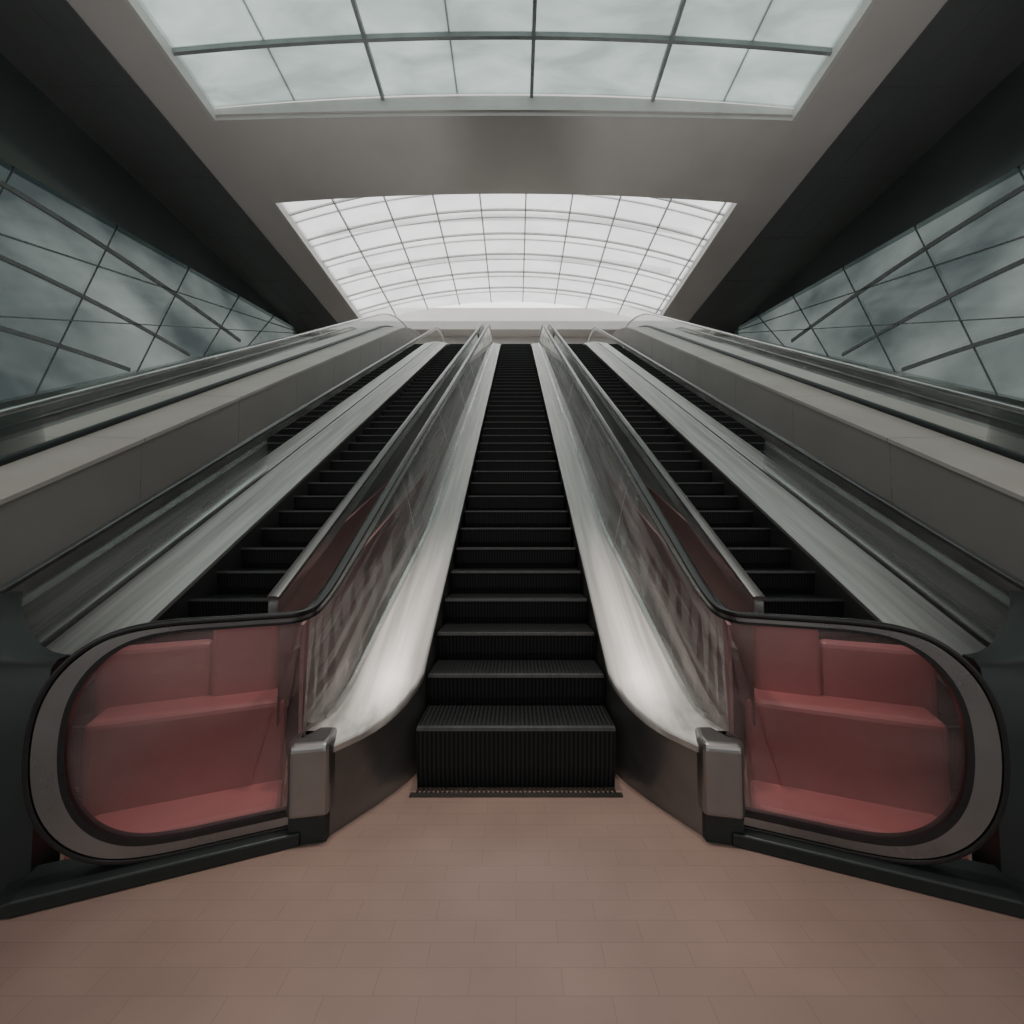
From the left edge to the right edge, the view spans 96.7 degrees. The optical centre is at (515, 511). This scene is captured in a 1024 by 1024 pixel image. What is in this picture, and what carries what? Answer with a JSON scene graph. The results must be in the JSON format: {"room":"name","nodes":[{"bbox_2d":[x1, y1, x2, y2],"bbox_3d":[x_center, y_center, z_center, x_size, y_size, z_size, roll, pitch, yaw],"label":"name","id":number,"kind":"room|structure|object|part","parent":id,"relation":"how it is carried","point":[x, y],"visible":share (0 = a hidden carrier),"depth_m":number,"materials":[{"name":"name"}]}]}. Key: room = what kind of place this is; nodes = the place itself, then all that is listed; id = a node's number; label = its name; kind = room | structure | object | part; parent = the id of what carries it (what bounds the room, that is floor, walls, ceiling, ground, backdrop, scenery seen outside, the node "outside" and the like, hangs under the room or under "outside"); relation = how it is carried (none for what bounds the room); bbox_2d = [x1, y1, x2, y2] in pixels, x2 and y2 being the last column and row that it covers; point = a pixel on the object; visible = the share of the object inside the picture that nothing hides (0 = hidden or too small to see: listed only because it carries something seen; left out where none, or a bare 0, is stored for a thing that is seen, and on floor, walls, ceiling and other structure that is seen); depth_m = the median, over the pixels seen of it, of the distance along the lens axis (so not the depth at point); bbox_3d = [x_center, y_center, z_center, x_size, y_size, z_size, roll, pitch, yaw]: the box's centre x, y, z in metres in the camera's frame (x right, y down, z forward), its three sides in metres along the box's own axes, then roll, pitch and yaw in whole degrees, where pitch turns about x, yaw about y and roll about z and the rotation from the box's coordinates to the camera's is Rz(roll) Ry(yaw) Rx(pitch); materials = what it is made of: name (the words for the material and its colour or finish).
{"room":"escalator hall","nodes":[
{"label":"escalator hall","id":0,"kind":"room"},
{"bbox_2d":[0,53,298,456],"bbox_3d":[-12.950,-5.786,10.306,0.300,15.000,34.600,0,-3,0],"label":"wall","id":1,"kind":"structure","parent":0,"point":[38,140],"depth_m":13.22,"materials":[{"name":"grey paint"}]},
{"bbox_2d":[0,162,295,401],"bbox_3d":[-12.920,-4.886,15.367,0.001,12.814,22.200,0,-3,0],"label":"glass","id":2,"kind":"object","parent":1,"relation":"attached to","point":[24,362],"visible":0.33,"depth_m":13.72,"materials":[{"name":"grey glass"}]},
{"bbox_2d":[0,168,297,394],"bbox_3d":[-12.870,-6.241,15.435,0.060,9.939,22.200,0,-3,0],"label":"frame","id":3,"kind":"object","parent":1,"relation":"attached to","point":[4,185],"visible":1,"depth_m":13.79,"materials":[{"name":"black metal"}]},
{"bbox_2d":[0,0,1023,329],"bbox_3d":[0.000,-11.428,10.602,25.600,0.020,34.020,0,-3,0],"label":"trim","id":4,"kind":"structure","parent":1,"relation":"attached to","point":[69,86],"depth_m":12.60,"materials":[{"name":"black metal"}]},
{"bbox_2d":[0,0,337,332],"bbox_3d":[-11.450,-11.653,10.603,2.700,0.450,34.000,0,-3,0],"label":"ceiling soffit","id":5,"kind":"structure","parent":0,"point":[60,16],"depth_m":13.73,"materials":[{"name":"grey paint"}]},
{"bbox_2d":[213,94,794,202],"bbox_3d":[-0.350,-12.188,14.886,16.900,1.850,3.300,0,-3,0],"label":"ceiling beam","id":6,"kind":"structure","parent":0,"point":[292,157],"depth_m":14.46,"materials":[{"name":"beige paint"}]},
{"bbox_2d":[123,0,877,318],"bbox_3d":[-0.350,-11.578,15.355,16.940,0.720,22.500,0,-3,0],"label":"trim","id":7,"kind":"structure","parent":6,"relation":"attached to","point":[430,103],"depth_m":13.15,"materials":[{"name":"grey metal"}]},
{"bbox_2d":[138,0,863,107],"bbox_3d":[-0.350,-12.074,8.652,16.840,0.627,9.000,0,-3,0],"label":"skylight","id":8,"kind":"object","parent":7,"relation":"attached to","point":[237,52],"visible":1,"depth_m":11.73,"materials":[{"name":"clear glass"}]},
{"bbox_2d":[281,194,731,317],"bbox_3d":[-0.350,-11.898,21.580,16.840,1.470,10.040,0,-3,0],"label":"skylight","id":9,"kind":"object","parent":7,"relation":"attached to","point":[395,255],"visible":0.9,"depth_m":20.85,"materials":[{"name":"white glass"}]},
{"bbox_2d":[67,0,947,336],"bbox_3d":[-0.200,-11.753,10.608,19.800,0.550,34.000,0,-3,0],"label":"ceiling","id":10,"kind":"structure","parent":0,"point":[891,27],"depth_m":13.89,"materials":[{"name":"beige paint"}]},
{"bbox_2d":[0,713,1023,1023],"bbox_3d":[0.000,1.854,9.919,26.200,0.300,34.600,0,-3,0],"label":"floor","id":11,"kind":"structure","parent":0,"point":[414,910],"depth_m":1.36,"materials":[{"name":"tile"}]},
{"bbox_2d":[64,625,286,858],"bbox_3d":[-1.419,0.900,1.958,0.760,0.800,0.510,1,-3,-24],"label":"stepped plinth","id":12,"kind":"object","parent":11,"relation":"on","point":[180,734],"visible":0.7,"depth_m":1.98,"materials":[{"name":"paint"}]},
{"bbox_2d":[0,313,419,584],"bbox_3d":[-3.739,-2.381,14.181,0.922,8.590,25.715,0,-3,0],"label":"parapet","id":13,"kind":"object","parent":11,"relation":"on","point":[104,449],"visible":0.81,"depth_m":4.37,"materials":[{"name":"stone"}]},
{"bbox_3d":[-3.860,-2.801,14.204,0.056,7.748,25.711,0,-3,0],"label":"railing handrail","id":14,"kind":"part","parent":13,"relation":"part of","materials":[{"name":"metal"}]},
{"bbox_3d":[-3.860,-2.585,14.199,0.001,8.097,25.700,0,-3,0],"label":"railing glass","id":15,"kind":"part","parent":13,"relation":"part of","materials":[{"name":"grey glass"}]},
{"bbox_2d":[0,324,484,892],"bbox_3d":[-2.280,-2.441,8.659,2.760,8.152,15.660,0,-3,0],"label":"escalator","id":16,"kind":"object","parent":11,"relation":"on","point":[263,525],"visible":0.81,"depth_m":3.28,"materials":[{"name":"metal"}]},
{"bbox_3d":[-1.710,-2.079,8.739,0.960,7.438,12.955,0,-3,0],"label":"comb plate","id":17,"kind":"part","parent":16,"relation":"part of","materials":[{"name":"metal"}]},
{"bbox_3d":[-2.820,-2.465,9.247,0.080,7.236,14.020,0,-3,0],"label":"trim","id":18,"kind":"part","parent":16,"relation":"part of","materials":[{"name":"metal"}]},
{"bbox_3d":[-2.510,-2.781,9.377,0.056,7.201,14.260,0,-3,0],"label":"handrail","id":19,"kind":"part","parent":16,"relation":"part of","materials":[{"name":"grey rubber"}]},
{"bbox_3d":[-2.510,-2.505,9.249,0.001,7.676,14.020,0,-3,0],"label":"balustrade glass","id":20,"kind":"part","parent":16,"relation":"part of","materials":[{"name":"clear glass"}]},
{"bbox_3d":[-1.080,-2.859,9.350,0.056,7.247,14.321,0,-3,0],"label":"handrail","id":21,"kind":"part","parent":16,"relation":"part of","materials":[{"name":"grey rubber"}]},
{"bbox_3d":[-1.080,-2.555,9.251,0.001,7.776,14.020,0,-3,0],"label":"balustrade glass","id":22,"kind":"part","parent":16,"relation":"part of","materials":[{"name":"clear glass"}]},
{"bbox_2d":[0,324,1023,918],"bbox_3d":[0.000,-2.429,8.934,3.387,8.156,14.641,0,-3,0],"label":"escalator","id":23,"kind":"object","parent":11,"relation":"on","point":[515,618],"visible":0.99,"depth_m":2.21,"materials":[{"name":"metal"}]},
{"bbox_3d":[-1.227,-2.452,8.954,0.793,8.109,14.603,0,-3,0],"label":"handrail","id":24,"kind":"part","parent":23,"relation":"part of","materials":[{"name":"black rubber"}]},
{"bbox_3d":[-0.938,0.400,3.394,0.015,1.844,2.780,0,-3,0],"label":"infill panel","id":25,"kind":"part","parent":23,"relation":"part of","materials":[{"name":"silver metal"}]},
{"bbox_3d":[-0.790,-2.569,9.162,0.180,7.738,14.200,0,-3,0],"label":"balustrade glass","id":26,"kind":"part","parent":23,"relation":"part of","materials":[{"name":"clear glass"}]},
{"bbox_3d":[0.000,-2.079,8.739,0.980,7.438,12.955,0,-3,0],"label":"comb plate","id":27,"kind":"part","parent":23,"relation":"part of","materials":[{"name":"metal"}]},
{"bbox_3d":[0.790,-2.569,9.162,0.180,7.738,14.200,0,-3,0],"label":"balustrade glass","id":28,"kind":"part","parent":23,"relation":"part of","materials":[{"name":"clear glass"}]},
{"bbox_3d":[0.938,0.400,3.394,0.015,1.844,2.780,0,-3,0],"label":"infill panel","id":29,"kind":"part","parent":23,"relation":"part of","materials":[{"name":"silver metal"}]},
{"bbox_3d":[1.227,-2.452,8.954,0.793,8.109,14.603,0,-3,0],"label":"handrail","id":30,"kind":"part","parent":23,"relation":"part of","materials":[{"name":"black rubber"}]},
{"bbox_2d":[547,324,1023,882],"bbox_3d":[2.280,-2.441,8.659,2.760,8.152,15.660,0,-3,0],"label":"escalator","id":31,"kind":"object","parent":11,"relation":"on","point":[768,525],"visible":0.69,"depth_m":3.30,"materials":[{"name":"metal"}]},
{"bbox_3d":[1.080,-2.555,9.251,0.001,7.776,14.020,0,-3,0],"label":"balustrade glass","id":32,"kind":"part","parent":31,"relation":"part of","materials":[{"name":"clear glass"}]},
{"bbox_3d":[1.080,-2.859,9.350,0.056,7.247,14.321,0,-3,0],"label":"handrail","id":33,"kind":"part","parent":31,"relation":"part of","materials":[{"name":"grey rubber"}]},
{"bbox_3d":[2.510,-2.505,9.249,0.001,7.676,14.020,0,-3,0],"label":"balustrade glass","id":34,"kind":"part","parent":31,"relation":"part of","materials":[{"name":"glass"}]},
{"bbox_3d":[2.510,-2.781,9.377,0.056,7.201,14.260,0,-3,0],"label":"handrail","id":35,"kind":"part","parent":31,"relation":"part of","materials":[{"name":"grey rubber"}]},
{"bbox_3d":[2.820,-2.465,9.247,0.080,7.236,14.020,0,-3,0],"label":"trim","id":36,"kind":"part","parent":31,"relation":"part of","materials":[{"name":"metal"}]},
{"bbox_3d":[1.710,-2.079,8.739,0.960,7.438,12.955,0,-3,0],"label":"comb plate","id":37,"kind":"part","parent":31,"relation":"part of","materials":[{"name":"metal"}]},
{"bbox_2d":[612,313,1023,580],"bbox_3d":[3.739,-2.381,14.181,0.922,8.590,25.715,0,-3,0],"label":"parapet","id":38,"kind":"object","parent":11,"relation":"on","point":[927,449],"visible":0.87,"depth_m":4.44,"materials":[{"name":"stone"}]},
{"bbox_3d":[3.860,-2.585,14.199,0.001,8.097,25.700,0,-3,0],"label":"railing glass","id":39,"kind":"part","parent":38,"relation":"part of","materials":[{"name":"clear glass"}]},
{"bbox_3d":[3.860,-2.801,14.204,0.056,7.748,25.711,0,-3,0],"label":"railing handrail","id":40,"kind":"part","parent":38,"relation":"part of","materials":[{"name":"metal"}]},
{"bbox_2d":[745,625,967,858],"bbox_3d":[1.419,0.900,1.958,0.760,0.800,0.510,-1,-3,24],"label":"stepped plinth","id":41,"kind":"object","parent":11,"relation":"on","point":[847,734],"visible":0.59,"depth_m":1.98,"materials":[{"name":"paint"}]},
{"bbox_2d":[397,308,632,344],"bbox_3d":[0.000,-4.918,27.434,25.600,15.000,0.300,0,-3,0],"label":"wall","id":42,"kind":"structure","parent":0,"point":[432,314],"depth_m":27.63,"materials":[{"name":"beige paint"}]},
{"bbox_2d":[688,0,1023,332],"bbox_3d":[11.250,-11.653,10.603,3.100,0.450,34.000,0,-3,0],"label":"ceiling","id":43,"kind":"structure","parent":0,"point":[1007,52],"depth_m":13.73,"materials":[{"name":"grey paint"}]},
{"bbox_2d":[733,61,1023,453],"bbox_3d":[12.950,-5.786,10.306,0.300,15.000,34.600,0,-3,0],"label":"wall","id":44,"kind":"structure","parent":0,"point":[986,145],"depth_m":13.53,"materials":[{"name":"grey paint"}]},
{"bbox_2d":[734,168,1023,394],"bbox_3d":[12.870,-6.241,15.435,0.060,9.939,22.200,0,-3,0],"label":"frame","id":45,"kind":"object","parent":44,"relation":"attached to","point":[1020,189],"visible":0.99,"depth_m":13.97,"materials":[{"name":"black metal"}]},
{"bbox_2d":[736,166,1023,399],"bbox_3d":[12.920,-4.886,15.367,0.001,12.814,22.200,0,-3,0],"label":"glass","id":46,"kind":"object","parent":44,"relation":"attached to","point":[1002,295],"visible":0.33,"depth_m":13.95,"materials":[{"name":"grey glass"}]}
]}

